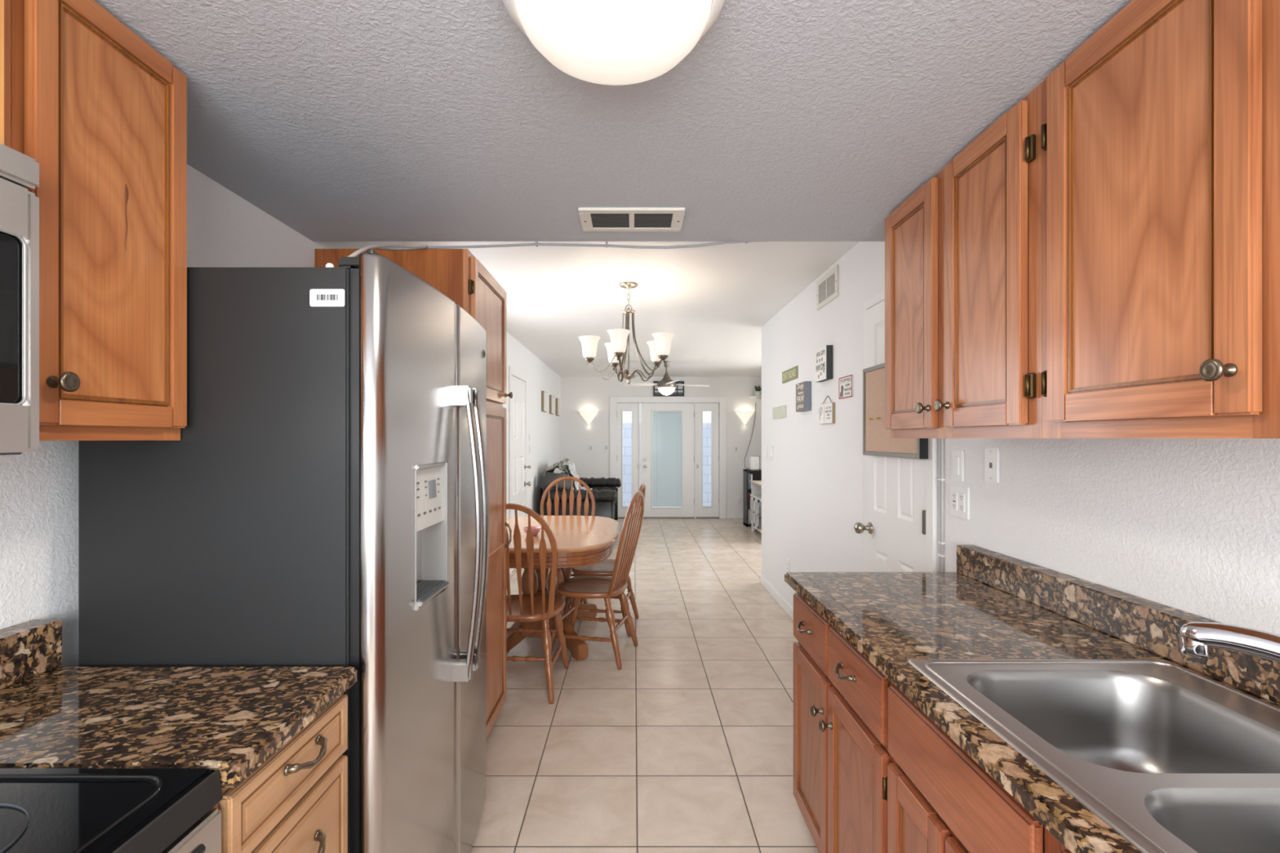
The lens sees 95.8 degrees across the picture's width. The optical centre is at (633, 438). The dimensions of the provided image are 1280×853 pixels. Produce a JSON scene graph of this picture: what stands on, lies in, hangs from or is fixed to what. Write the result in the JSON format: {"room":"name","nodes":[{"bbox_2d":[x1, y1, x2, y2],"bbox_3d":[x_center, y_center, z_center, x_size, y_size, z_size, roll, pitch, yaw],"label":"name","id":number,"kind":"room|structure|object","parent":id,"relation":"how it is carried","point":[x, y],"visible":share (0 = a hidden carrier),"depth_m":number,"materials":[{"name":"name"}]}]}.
{"room":"kitchen","nodes":[
{"label":"kitchen","id":0,"kind":"room"},
{"bbox_2d":[0,164,560,666],"bbox_3d":[-1.320,0.158,4.000,0.100,2.449,12.400,0,0,0],"label":"wall","id":1,"kind":"structure","parent":0,"point":[39,489],"depth_m":1.32,"materials":[{"name":"white paint"}]},
{"bbox_2d":[0,0,10,147],"bbox_3d":[-1.107,-0.599,0.521,0.325,0.362,0.752,0,0,0],"label":"upper cabinet","id":2,"kind":"object","parent":1,"relation":"attached to","point":[5,5],"visible":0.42,"depth_m":0.89,"materials":[{"name":"orange wood"}]},
{"bbox_2d":[0,142,39,455],"bbox_3d":[-1.077,-0.189,0.485,0.386,0.452,0.761,0,0,0],"label":"microwave","id":3,"kind":"object","parent":2,"relation":"attached to","point":[19,171],"visible":1,"depth_m":0.83,"materials":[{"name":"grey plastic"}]},
{"bbox_2d":[0,619,62,689],"bbox_3d":[-1.238,0.431,1.036,0.065,0.098,0.372,0,0,0],"label":"backsplash","id":4,"kind":"structure","parent":1,"relation":"attached to","point":[32,648],"depth_m":1.16,"materials":[{"name":"brown stone"}]},
{"bbox_2d":[10,0,186,440],"bbox_3d":[-1.090,-0.388,1.065,0.360,0.784,0.334,0,0,0],"label":"upper cabinet","id":5,"kind":"object","parent":1,"relation":"attached to","point":[102,113],"visible":0.98,"depth_m":1.04,"materials":[{"name":"orange wood"}]},
{"bbox_2d":[508,365,527,574],"bbox_3d":[-1.260,0.322,6.330,0.020,2.120,0.940,0,0,0],"label":"trim","id":6,"kind":"structure","parent":1,"relation":"attached to","point":[512,371],"depth_m":5.90,"materials":[{"name":"white wood"}]},
{"bbox_2d":[511,375,530,571],"bbox_3d":[-1.228,0.361,6.315,0.085,2.018,0.790,0,0,0],"label":"door","id":7,"kind":"structure","parent":1,"relation":"in","point":[518,387],"depth_m":6.32,"materials":[{"name":"white wood"}]},
{"bbox_2d":[541,391,546,412],"bbox_3d":[-1.251,-0.513,8.060,0.038,0.280,0.280,0,0,0],"label":"wall picture","id":8,"kind":"object","parent":1,"relation":"attached to","point":[544,394],"visible":1,"depth_m":7.93,"materials":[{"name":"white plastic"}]},
{"bbox_2d":[549,395,554,414],"bbox_3d":[-1.251,-0.513,8.800,0.038,0.280,0.280,0,0,0],"label":"wall picture","id":9,"kind":"object","parent":1,"relation":"attached to","point":[551,397],"visible":1,"depth_m":8.72,"materials":[{"name":"white plastic"}]},
{"bbox_2d":[555,398,559,416],"bbox_3d":[-1.251,-0.513,9.500,0.038,0.280,0.280,0,0,0],"label":"wall picture","id":10,"kind":"object","parent":1,"relation":"attached to","point":[557,400],"visible":1,"depth_m":9.38,"materials":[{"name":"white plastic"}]},
{"bbox_2d":[93,0,1132,241],"bbox_3d":[-0.025,-0.974,0.045,2.690,0.387,4.490,0,0,0],"label":"ceiling","id":11,"kind":"structure","parent":0,"point":[336,120],"depth_m":1.38,"materials":[{"name":"grey paint"}]},
{"bbox_2d":[373,241,750,249],"bbox_3d":[-0.016,-0.773,2.297,2.038,0.051,0.018,0,0,0],"label":"cable","id":12,"kind":"object","parent":11,"relation":"attached to","point":[536,244],"visible":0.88,"depth_m":2.29,"materials":[{"name":"white plastic"}]},
{"bbox_2d":[502,0,724,84],"bbox_3d":[-0.035,-0.715,0.985,0.392,0.130,0.392,0,0,0],"label":"ceiling light","id":13,"kind":"object","parent":11,"relation":"attached to","point":[600,42],"visible":1,"depth_m":0.96,"materials":[{"name":"white glass"}]},
{"bbox_2d":[577,207,684,231],"bbox_3d":[-0.008,-0.774,2.052,0.362,0.012,0.205,0,0,0],"label":"ceiling vent","id":14,"kind":"object","parent":11,"relation":"in","point":[592,219],"visible":1,"depth_m":2.04,"materials":[{"name":"white plastic"}]},
{"bbox_2d":[400,241,858,377],"bbox_3d":[1.415,-1.117,6.245,5.570,0.100,7.910,0,0,0],"label":"ceiling","id":15,"kind":"structure","parent":0,"point":[716,301],"depth_m":4.28,"materials":[{"name":"white paint"}]},
{"bbox_2d":[578,281,674,384],"bbox_3d":[-0.056,-0.721,3.993,0.648,0.692,0.659,0,0,0],"label":"chandelier","id":16,"kind":"object","parent":15,"relation":"hanging from","point":[660,348],"visible":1,"depth_m":3.94,"materials":[{"name":"silver metal"}]},
{"bbox_2d":[623,360,709,395],"bbox_3d":[0.450,-0.833,8.000,0.900,0.468,0.900,0,0,38],"label":"ceiling fan","id":17,"kind":"object","parent":15,"relation":"hanging from","point":[666,386],"visible":0.97,"depth_m":7.94,"materials":[{"name":"silver metal"}]},
{"bbox_2d":[469,518,818,852],"bbox_3d":[1.300,1.432,4.000,5.800,0.100,12.400,0,0,0],"label":"floor","id":18,"kind":"structure","parent":0,"point":[687,746],"depth_m":2.80,"materials":[{"name":"beige tile"}]},
{"bbox_2d":[0,768,222,852],"bbox_3d":[-0.896,0.917,0.466,0.727,0.890,0.760,0,0,0],"label":"range","id":19,"kind":"object","parent":18,"relation":"on","point":[42,810],"visible":1,"depth_m":0.77,"materials":[{"name":"black glass"}]},
{"bbox_2d":[212,693,347,852],"bbox_3d":[-0.918,0.950,1.035,0.703,0.864,0.366,0,0,0],"label":"base cabinet","id":20,"kind":"object","parent":18,"relation":"on","point":[296,801],"visible":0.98,"depth_m":1.04,"materials":[{"name":"brown wood"}]},
{"bbox_2d":[0,666,356,787],"bbox_3d":[-0.926,0.498,1.036,0.688,0.036,0.373,0,0,0],"label":"countertop","id":21,"kind":"structure","parent":20,"relation":"on","point":[231,721],"depth_m":1.01,"materials":[{"name":"brown stone"}]},
{"bbox_2d":[78,248,488,852],"bbox_3d":[-0.814,0.484,1.692,0.752,1.784,0.916,0,0,0],"label":"refrigerator","id":22,"kind":"object","parent":18,"relation":"on","point":[322,500],"visible":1,"depth_m":1.24,"materials":[{"name":"black metal"}]},
{"bbox_2d":[316,293,335,300],"bbox_3d":[-0.655,-0.301,1.235,0.048,0.013,0.001,0,0,0],"label":"print","id":23,"kind":"object","parent":22,"relation":"attached to","point":[319,296],"depth_m":1.23,"materials":[{"name":"black"}]},
{"bbox_2d":[346,244,427,257],"bbox_3d":[-0.766,-0.580,1.793,0.066,0.366,0.993,0,0,-9],"label":"tube","id":24,"kind":"object","parent":22,"relation":"attached to","point":[356,253],"visible":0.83,"depth_m":1.79,"materials":[{"name":"white plastic"}]},
{"bbox_2d":[315,248,512,738],"bbox_3d":[-0.938,0.314,2.608,0.665,2.137,0.613,0,0,0],"label":"pantry cabinet","id":25,"kind":"object","parent":18,"relation":"on","point":[458,274],"visible":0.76,"depth_m":2.59,"materials":[{"name":"brown wood"}]},
{"bbox_2d":[506,503,568,704],"bbox_3d":[-0.624,0.858,3.228,0.478,1.054,0.561,0,0,3],"label":"dining chair","id":26,"kind":"object","parent":18,"relation":"on","point":[521,607],"visible":0.56,"depth_m":3.05,"materials":[{"name":"brown wood"}]},
{"bbox_2d":[506,515,619,661],"bbox_3d":[-0.600,1.007,4.045,0.994,0.750,1.434,0,0,0],"label":"dining table","id":27,"kind":"object","parent":18,"relation":"on","point":[580,540],"visible":0.4,"depth_m":3.73,"materials":[{"name":"brown wood"}]},
{"bbox_2d":[523,526,541,536],"bbox_3d":[-0.665,0.607,3.780,0.116,0.050,0.116,0,0,0],"label":"bowl","id":28,"kind":"object","parent":27,"relation":"on","point":[535,530],"visible":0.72,"depth_m":3.75,"materials":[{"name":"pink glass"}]},
{"bbox_2d":[540,476,595,604],"bbox_3d":[-0.575,0.858,4.809,0.478,1.054,0.561,0,0,0],"label":"dining chair","id":29,"kind":"object","parent":18,"relation":"on","point":[564,494],"visible":0.27,"depth_m":5.03,"materials":[{"name":"brown wood"}]},
{"bbox_2d":[540,471,621,520],"bbox_3d":[-0.715,0.952,8.285,1.010,0.860,2.182,0,0,0],"label":"sofa","id":30,"kind":"object","parent":18,"relation":"on","point":[605,491],"visible":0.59,"depth_m":7.23,"materials":[{"name":"black leather"}]},
{"bbox_2d":[537,471,573,490],"bbox_3d":[-1.000,0.577,7.400,0.454,0.295,0.212,0,0,-6],"label":"cushion","id":31,"kind":"object","parent":30,"relation":"on","point":[548,477],"visible":0.66,"depth_m":7.35,"materials":[{"name":"grey fabric"}]},
{"bbox_2d":[542,457,575,489],"bbox_3d":[-1.000,0.495,8.050,0.414,0.430,0.961,0,0,0],"label":"blanket","id":32,"kind":"object","parent":30,"relation":"on","point":[559,464],"visible":0.59,"depth_m":7.77,"materials":[{"name":"grey fabric"}]},
{"bbox_2d":[562,461,591,490],"bbox_3d":[-0.766,0.530,7.962,0.360,0.431,0.655,0,0,0],"label":"throw blanket","id":33,"kind":"object","parent":30,"relation":"on","point":[571,467],"visible":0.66,"depth_m":7.82,"materials":[{"name":"white fabric"}]},
{"bbox_2d":[544,491,644,670],"bbox_3d":[-0.229,0.858,3.712,0.561,1.054,0.478,0,0,14],"label":"dining chair","id":34,"kind":"object","parent":18,"relation":"on","point":[577,588],"visible":0.91,"depth_m":3.63,"materials":[{"name":"brown wood"}]},
{"bbox_2d":[567,484,645,636],"bbox_3d":[-0.201,0.858,4.275,0.561,1.054,0.478,0,0,8],"label":"dining chair","id":35,"kind":"object","parent":18,"relation":"on","point":[605,568],"visible":0.28,"depth_m":4.17,"materials":[{"name":"brown wood"}]},
{"bbox_2d":[742,469,761,526],"bbox_3d":[1.988,0.940,9.200,0.445,0.885,0.300,0,0,0],"label":"bookshelf","id":36,"kind":"object","parent":18,"relation":"on","point":[757,474],"visible":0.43,"depth_m":9.21,"materials":[{"name":"black wood"}]},
{"bbox_2d":[747,508,750,524],"bbox_3d":[1.805,1.226,9.164,0.030,0.230,0.172,0,0,0],"label":"book","id":37,"kind":"object","parent":36,"relation":"in","point":[748,509],"visible":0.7,"depth_m":9.08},
{"bbox_2d":[747,472,750,488],"bbox_3d":[1.805,0.663,9.164,0.030,0.240,0.172,0,0,0],"label":"book","id":38,"kind":"object","parent":36,"relation":"on","point":[748,473],"visible":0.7,"depth_m":9.08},
{"bbox_2d":[747,491,750,506],"bbox_3d":[1.805,0.953,9.164,0.030,0.220,0.172,0,0,0],"label":"book","id":39,"kind":"object","parent":36,"relation":"on","point":[748,492],"visible":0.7,"depth_m":9.08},
{"bbox_2d":[750,473,752,488],"bbox_3d":[1.845,0.673,9.164,0.030,0.220,0.172,0,0,0],"label":"book","id":40,"kind":"object","parent":36,"relation":"on","point":[751,475],"visible":0.46,"depth_m":9.08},
{"bbox_2d":[748,456,761,470],"bbox_3d":[1.940,0.392,9.195,0.200,0.210,0.170,0,0,0],"label":"speaker","id":41,"kind":"object","parent":36,"relation":"on","point":[754,462],"visible":0.87,"depth_m":9.12},
{"bbox_2d":[749,480,761,533],"bbox_3d":[1.985,1.007,8.125,0.490,0.750,1.190,0,0,0],"label":"media console","id":42,"kind":"object","parent":18,"relation":"on","point":[756,486],"visible":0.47,"depth_m":8.40,"materials":[{"name":"white wood"}]},
{"bbox_2d":[793,592,893,852],"bbox_3d":[0.875,0.951,1.695,0.685,0.862,0.760,0,0,0],"label":"base cabinet","id":43,"kind":"object","parent":18,"relation":"on","point":[842,757],"visible":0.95,"depth_m":1.63,"materials":[{"name":"red wood"}]},
{"bbox_2d":[784,572,1279,852],"bbox_3d":[0.880,0.499,1.141,0.680,0.038,1.883,0,0,0],"label":"countertop","id":44,"kind":"structure","parent":43,"relation":"on","point":[892,619],"depth_m":1.37,"materials":[{"name":"brown stone"}]},
{"bbox_2d":[907,659,1279,852],"bbox_3d":[0.867,0.569,0.829,0.558,0.194,0.845,0,0,0],"label":"sink","id":45,"kind":"object","parent":44,"relation":"in","point":[1172,757],"visible":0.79,"depth_m":1.05,"materials":[{"name":"metal"}]},
{"bbox_2d":[1179,622,1279,662],"bbox_3d":[1.052,0.387,0.801,0.134,0.178,0.426,0,0,-26],"label":"faucet","id":46,"kind":"object","parent":44,"relation":"on","point":[1197,639],"visible":1,"depth_m":0.92,"materials":[{"name":"silver metal"}]},
{"bbox_2d":[887,684,1060,852],"bbox_3d":[0.894,0.951,1.057,0.652,0.862,0.514,0,0,0],"label":"base cabinet","id":47,"kind":"object","parent":18,"relation":"on","point":[940,800],"visible":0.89,"depth_m":1.07,"materials":[{"name":"red wood"}]},
{"bbox_2d":[1059,842,1071,852],"bbox_3d":[0.894,0.951,0.524,0.652,0.862,0.549,0,0,0],"label":"base cabinet","id":48,"kind":"object","parent":18,"relation":"on","point":[1063,849],"visible":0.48,"depth_m":0.79,"materials":[{"name":"red wood"}]},
{"bbox_2d":[560,377,761,513],"bbox_3d":[1.465,0.158,10.100,5.470,2.449,0.200,0,0,0],"label":"wall","id":49,"kind":"structure","parent":0,"point":[578,394],"depth_m":10.00,"materials":[{"name":"white paint"}]},
{"bbox_2d":[578,411,598,424],"bbox_3d":[-0.784,-0.352,9.937,0.343,0.229,0.125,0,0,0],"label":"wall lamp","id":50,"kind":"object","parent":49,"relation":"attached to","point":[588,416],"visible":1,"depth_m":9.94,"materials":[{"name":"white glass"}]},
{"bbox_2d":[588,444,593,451],"bbox_3d":[-0.745,0.167,9.995,0.080,0.120,0.011,0,0,0],"label":"light switch","id":51,"kind":"object","parent":49,"relation":"attached to","point":[590,446],"visible":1,"depth_m":9.99,"materials":[{"name":"white plastic"}]},
{"bbox_2d":[604,444,608,451],"bbox_3d":[-0.475,0.157,9.995,0.080,0.120,0.011,0,0,0],"label":"light switch","id":52,"kind":"object","parent":49,"relation":"attached to","point":[606,446],"visible":1,"depth_m":9.99,"materials":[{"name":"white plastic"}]},
{"bbox_2d":[616,403,639,517],"bbox_3d":[-0.107,0.375,10.036,0.398,1.974,0.059,0,0,0],"label":"window","id":53,"kind":"structure","parent":49,"relation":"in","point":[633,407],"depth_m":10.02,"materials":[{"name":"grey plastic"}]},
{"bbox_2d":[652,411,681,506],"bbox_3d":[0.577,0.358,10.044,0.509,1.669,0.019,0,0,0],"label":"blind","id":54,"kind":"object","parent":49,"relation":"attached to","point":[666,425],"depth_m":10.04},
{"bbox_2d":[640,403,694,517],"bbox_3d":[0.587,0.375,10.009,0.931,1.974,0.112,0,0,0],"label":"door","id":55,"kind":"structure","parent":49,"relation":"in","point":[667,429],"depth_m":10.02,"materials":[{"name":"white wood"}]},
{"bbox_2d":[609,396,726,518],"bbox_3d":[0.588,0.327,10.069,2.015,2.110,0.182,0,0,0],"label":"trim","id":56,"kind":"structure","parent":49,"relation":"attached to","point":[613,400],"depth_m":9.98,"materials":[{"name":"white wood"}]},
{"bbox_2d":[617,516,719,518],"bbox_3d":[0.588,1.373,10.098,1.775,0.018,0.205,0,0,0],"label":"trim","id":57,"kind":"structure","parent":49,"relation":"attached to","point":[695,517],"depth_m":10.00,"materials":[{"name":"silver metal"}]},
{"bbox_2d":[653,381,684,395],"bbox_3d":[0.600,-0.859,9.985,0.530,0.258,0.030,0,0,0],"label":"wall picture","id":58,"kind":"object","parent":49,"relation":"attached to","point":[679,389],"visible":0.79,"depth_m":9.99,"materials":[{"name":"black plastic"}]},
{"bbox_2d":[695,403,719,517],"bbox_3d":[1.277,0.375,10.036,0.408,1.974,0.059,0,0,0],"label":"window","id":59,"kind":"structure","parent":49,"relation":"in","point":[713,511],"depth_m":10.02,"materials":[{"name":"grey plastic"}]},
{"bbox_2d":[726,513,742,518],"bbox_3d":[0.490,1.339,9.993,3.520,0.085,0.014,0,0,0],"label":"baseboard","id":60,"kind":"structure","parent":49,"relation":"attached to","point":[728,515],"depth_m":9.99,"materials":[{"name":"white wood"}]},
{"bbox_2d":[733,445,738,452],"bbox_3d":[1.765,0.182,9.995,0.085,0.120,0.011,0,0,0],"label":"light switch","id":61,"kind":"object","parent":49,"relation":"attached to","point":[735,447],"visible":1,"depth_m":9.99,"materials":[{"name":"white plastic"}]},
{"bbox_2d":[736,495,740,502],"bbox_3d":[1.800,1.042,9.977,0.075,0.120,0.045,0,0,0],"label":"outlet","id":62,"kind":"object","parent":49,"relation":"attached to","point":[738,497],"visible":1,"depth_m":9.99,"materials":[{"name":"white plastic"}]},
{"bbox_2d":[734,411,755,424],"bbox_3d":[1.915,-0.352,9.937,0.343,0.229,0.125,0,0,0],"label":"wall lamp","id":63,"kind":"object","parent":49,"relation":"attached to","point":[744,416],"visible":1,"depth_m":9.94,"materials":[{"name":"white glass"}]},
{"bbox_2d":[744,402,755,469],"bbox_3d":[1.930,-0.061,9.660,0.100,1.114,0.754,0,0,20],"label":"power cable","id":64,"kind":"object","parent":49,"relation":"attached to","point":[755,402],"visible":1,"depth_m":9.93,"materials":[{"name":"grey plastic"}]},
{"bbox_2d":[750,395,761,399],"bbox_3d":[2.120,-0.704,9.935,0.240,0.052,0.130,0,0,0],"label":"wall shelf","id":65,"kind":"object","parent":49,"relation":"attached to","point":[757,397],"visible":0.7,"depth_m":9.89,"materials":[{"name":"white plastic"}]},
{"bbox_2d":[754,385,761,395],"bbox_3d":[2.133,-0.831,9.935,0.128,0.201,0.110,0,0,0],"label":"potted plant","id":66,"kind":"object","parent":65,"relation":"on","point":[757,393],"visible":0.97,"depth_m":9.91,"materials":[{"name":"green plant"}]},
{"bbox_2d":[761,241,1279,634],"bbox_3d":[1.280,0.158,1.670,0.120,2.449,7.740,0,0,0],"label":"wall","id":67,"kind":"structure","parent":0,"point":[1192,526],"depth_m":1.73,"materials":[{"name":"white paint"}]},
{"bbox_2d":[764,444,767,459],"bbox_3d":[1.215,0.127,5.355,0.010,0.130,0.110,0,0,0],"label":"light switch","id":68,"kind":"object","parent":67,"relation":"attached to","point":[765,446],"visible":1,"depth_m":5.33,"materials":[{"name":"white plastic"}]},
{"bbox_2d":[760,573,793,620],"bbox_3d":[1.273,1.339,4.306,0.134,0.085,2.492,0,0,0],"label":"baseboard","id":69,"kind":"structure","parent":67,"relation":"attached to","point":[777,597],"depth_m":4.86,"materials":[{"name":"white wood"}]},
{"bbox_2d":[772,404,786,418],"bbox_3d":[1.214,-0.217,4.839,0.012,0.101,0.418,0,0,0],"label":"wall sign","id":70,"kind":"object","parent":67,"relation":"attached to","point":[778,412],"visible":1,"depth_m":4.82,"materials":[{"name":"green paint"}]},
{"bbox_2d":[786,558,789,572],"bbox_3d":[1.215,1.010,4.565,0.010,0.115,0.070,0,0,0],"label":"outlet","id":71,"kind":"object","parent":67,"relation":"attached to","point":[788,560],"visible":0.88,"depth_m":4.55,"materials":[{"name":"white plastic"}]},
{"bbox_2d":[782,365,798,383],"bbox_3d":[1.215,-0.496,4.515,0.011,0.092,0.430,0,0,0],"label":"wall sign","id":72,"kind":"object","parent":67,"relation":"attached to","point":[791,374],"visible":1,"depth_m":4.47,"materials":[{"name":"green paint"}]},
{"bbox_2d":[795,381,811,412],"bbox_3d":[1.198,-0.293,4.093,0.045,0.201,0.225,0,0,0],"label":"wall sign","id":73,"kind":"object","parent":67,"relation":"attached to","point":[803,389],"visible":1,"depth_m":4.01,"materials":[{"name":"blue wood"}]},
{"bbox_2d":[814,345,832,382],"bbox_3d":[1.199,-0.469,3.659,0.043,0.207,0.218,0,0,0],"label":"wall sign","id":74,"kind":"object","parent":67,"relation":"attached to","point":[823,355],"visible":1,"depth_m":3.60,"materials":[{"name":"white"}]},
{"bbox_2d":[818,395,835,424],"bbox_3d":[1.210,-0.181,3.634,0.020,0.178,0.247,0,0,0],"label":"wall sign","id":75,"kind":"object","parent":67,"relation":"attached to","point":[826,411],"visible":1,"depth_m":3.60,"materials":[{"name":"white wood"}]},
{"bbox_2d":[816,264,839,310],"bbox_3d":[1.214,-0.943,3.640,0.012,0.190,0.385,0,0,0],"label":"air vent","id":76,"kind":"object","parent":67,"relation":"in","point":[828,286],"visible":1,"depth_m":3.62,"materials":[{"name":"white plastic"}]},
{"bbox_2d":[839,374,853,399],"bbox_3d":[1.215,-0.294,3.318,0.010,0.124,0.203,0,0,0],"label":"wall sign","id":77,"kind":"object","parent":67,"relation":"attached to","point":[846,383],"visible":1,"depth_m":3.31,"materials":[{"name":"red paint"}]},
{"bbox_2d":[853,300,925,572],"bbox_3d":[1.173,0.351,2.701,0.093,2.038,0.627,0,0,0],"label":"door","id":78,"kind":"structure","parent":67,"relation":"in","point":[895,527],"depth_m":2.73,"materials":[{"name":"white wood"}]},
{"bbox_2d":[862,362,928,458],"bbox_3d":[1.186,-0.135,2.657,0.042,0.437,0.586,0,0,0],"label":"cork board","id":79,"kind":"object","parent":78,"relation":"attached to","point":[877,440],"visible":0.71,"depth_m":2.76,"materials":[{"name":"brown wood"}]},
{"bbox_2d":[863,290,937,572],"bbox_3d":[1.211,0.332,2.690,0.018,2.100,0.730,0,0,0],"label":"trim","id":80,"kind":"structure","parent":67,"relation":"attached to","point":[931,462],"depth_m":2.35,"materials":[{"name":"white wood"}]},
{"bbox_2d":[937,438,945,572],"bbox_3d":[1.213,0.299,2.287,0.014,2.159,0.038,0,0,0],"label":"conduit","id":81,"kind":"object","parent":67,"relation":"attached to","point":[941,479],"visible":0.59,"depth_m":2.28,"materials":[{"name":"white plastic"}]},
{"bbox_2d":[951,449,964,482],"bbox_3d":[1.214,0.102,2.176,0.011,0.120,0.079,0,0,0],"label":"light switch","id":82,"kind":"object","parent":67,"relation":"attached to","point":[957,455],"visible":1,"depth_m":2.17,"materials":[{"name":"white plastic"}]},
{"bbox_2d":[949,484,969,519],"bbox_3d":[1.215,0.237,2.163,0.010,0.120,0.126,0,0,0],"label":"outlet","id":83,"kind":"object","parent":67,"relation":"attached to","point":[959,496],"visible":1,"depth_m":2.15,"materials":[{"name":"white plastic"}]},
{"bbox_2d":[951,492,957,511],"bbox_3d":[1.212,0.237,2.187,0.004,0.068,0.034,0,0,0],"label":"receptacle","id":84,"kind":"object","parent":83,"relation":"attached to","point":[954,495],"depth_m":2.18,"materials":[{"name":"white plastic"}]},
{"bbox_2d":[959,493,964,512],"bbox_3d":[1.212,0.237,2.139,0.004,0.068,0.034,0,0,0],"label":"receptacle","id":85,"kind":"object","parent":83,"relation":"attached to","point":[962,495],"depth_m":2.14,"materials":[{"name":"white plastic"}]},
{"bbox_2d":[884,82,1042,438],"bbox_3d":[1.028,-0.390,1.641,0.381,0.780,0.749,0,0,0],"label":"upper cabinet","id":86,"kind":"object","parent":67,"relation":"attached to","point":[963,252],"visible":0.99,"depth_m":1.51,"materials":[{"name":"brown wood"}]},
{"bbox_2d":[984,447,999,483],"bbox_3d":[1.216,0.090,1.968,0.008,0.120,0.075,0,0,0],"label":"wall jack","id":87,"kind":"object","parent":67,"relation":"attached to","point":[991,455],"visible":1,"depth_m":1.96,"materials":[{"name":"white plastic"}]},
{"bbox_2d":[956,545,1279,705],"bbox_3d":[1.189,0.431,1.141,0.062,0.098,1.881,0,0,0],"label":"backsplash","id":88,"kind":"structure","parent":67,"relation":"attached to","point":[1151,626],"depth_m":1.39,"materials":[{"name":"brown stone"}]},
{"bbox_2d":[1040,0,1279,438],"bbox_3d":[1.028,-0.390,1.018,0.381,0.780,0.496,0,0,0],"label":"upper cabinet","id":89,"kind":"object","parent":67,"relation":"attached to","point":[1160,132],"visible":1,"depth_m":0.96,"materials":[{"name":"brown wood"}]},
{"label":"outside","id":90,"kind":"structure","parent":0,"visible":0},
{"bbox_2d":[622,422,711,506],"bbox_3d":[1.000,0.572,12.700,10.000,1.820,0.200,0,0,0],"label":"sidelight windows","id":91,"kind":"structure","parent":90,"point":[627,427],"depth_m":12.60,"materials":[{"name":"clear glass"}]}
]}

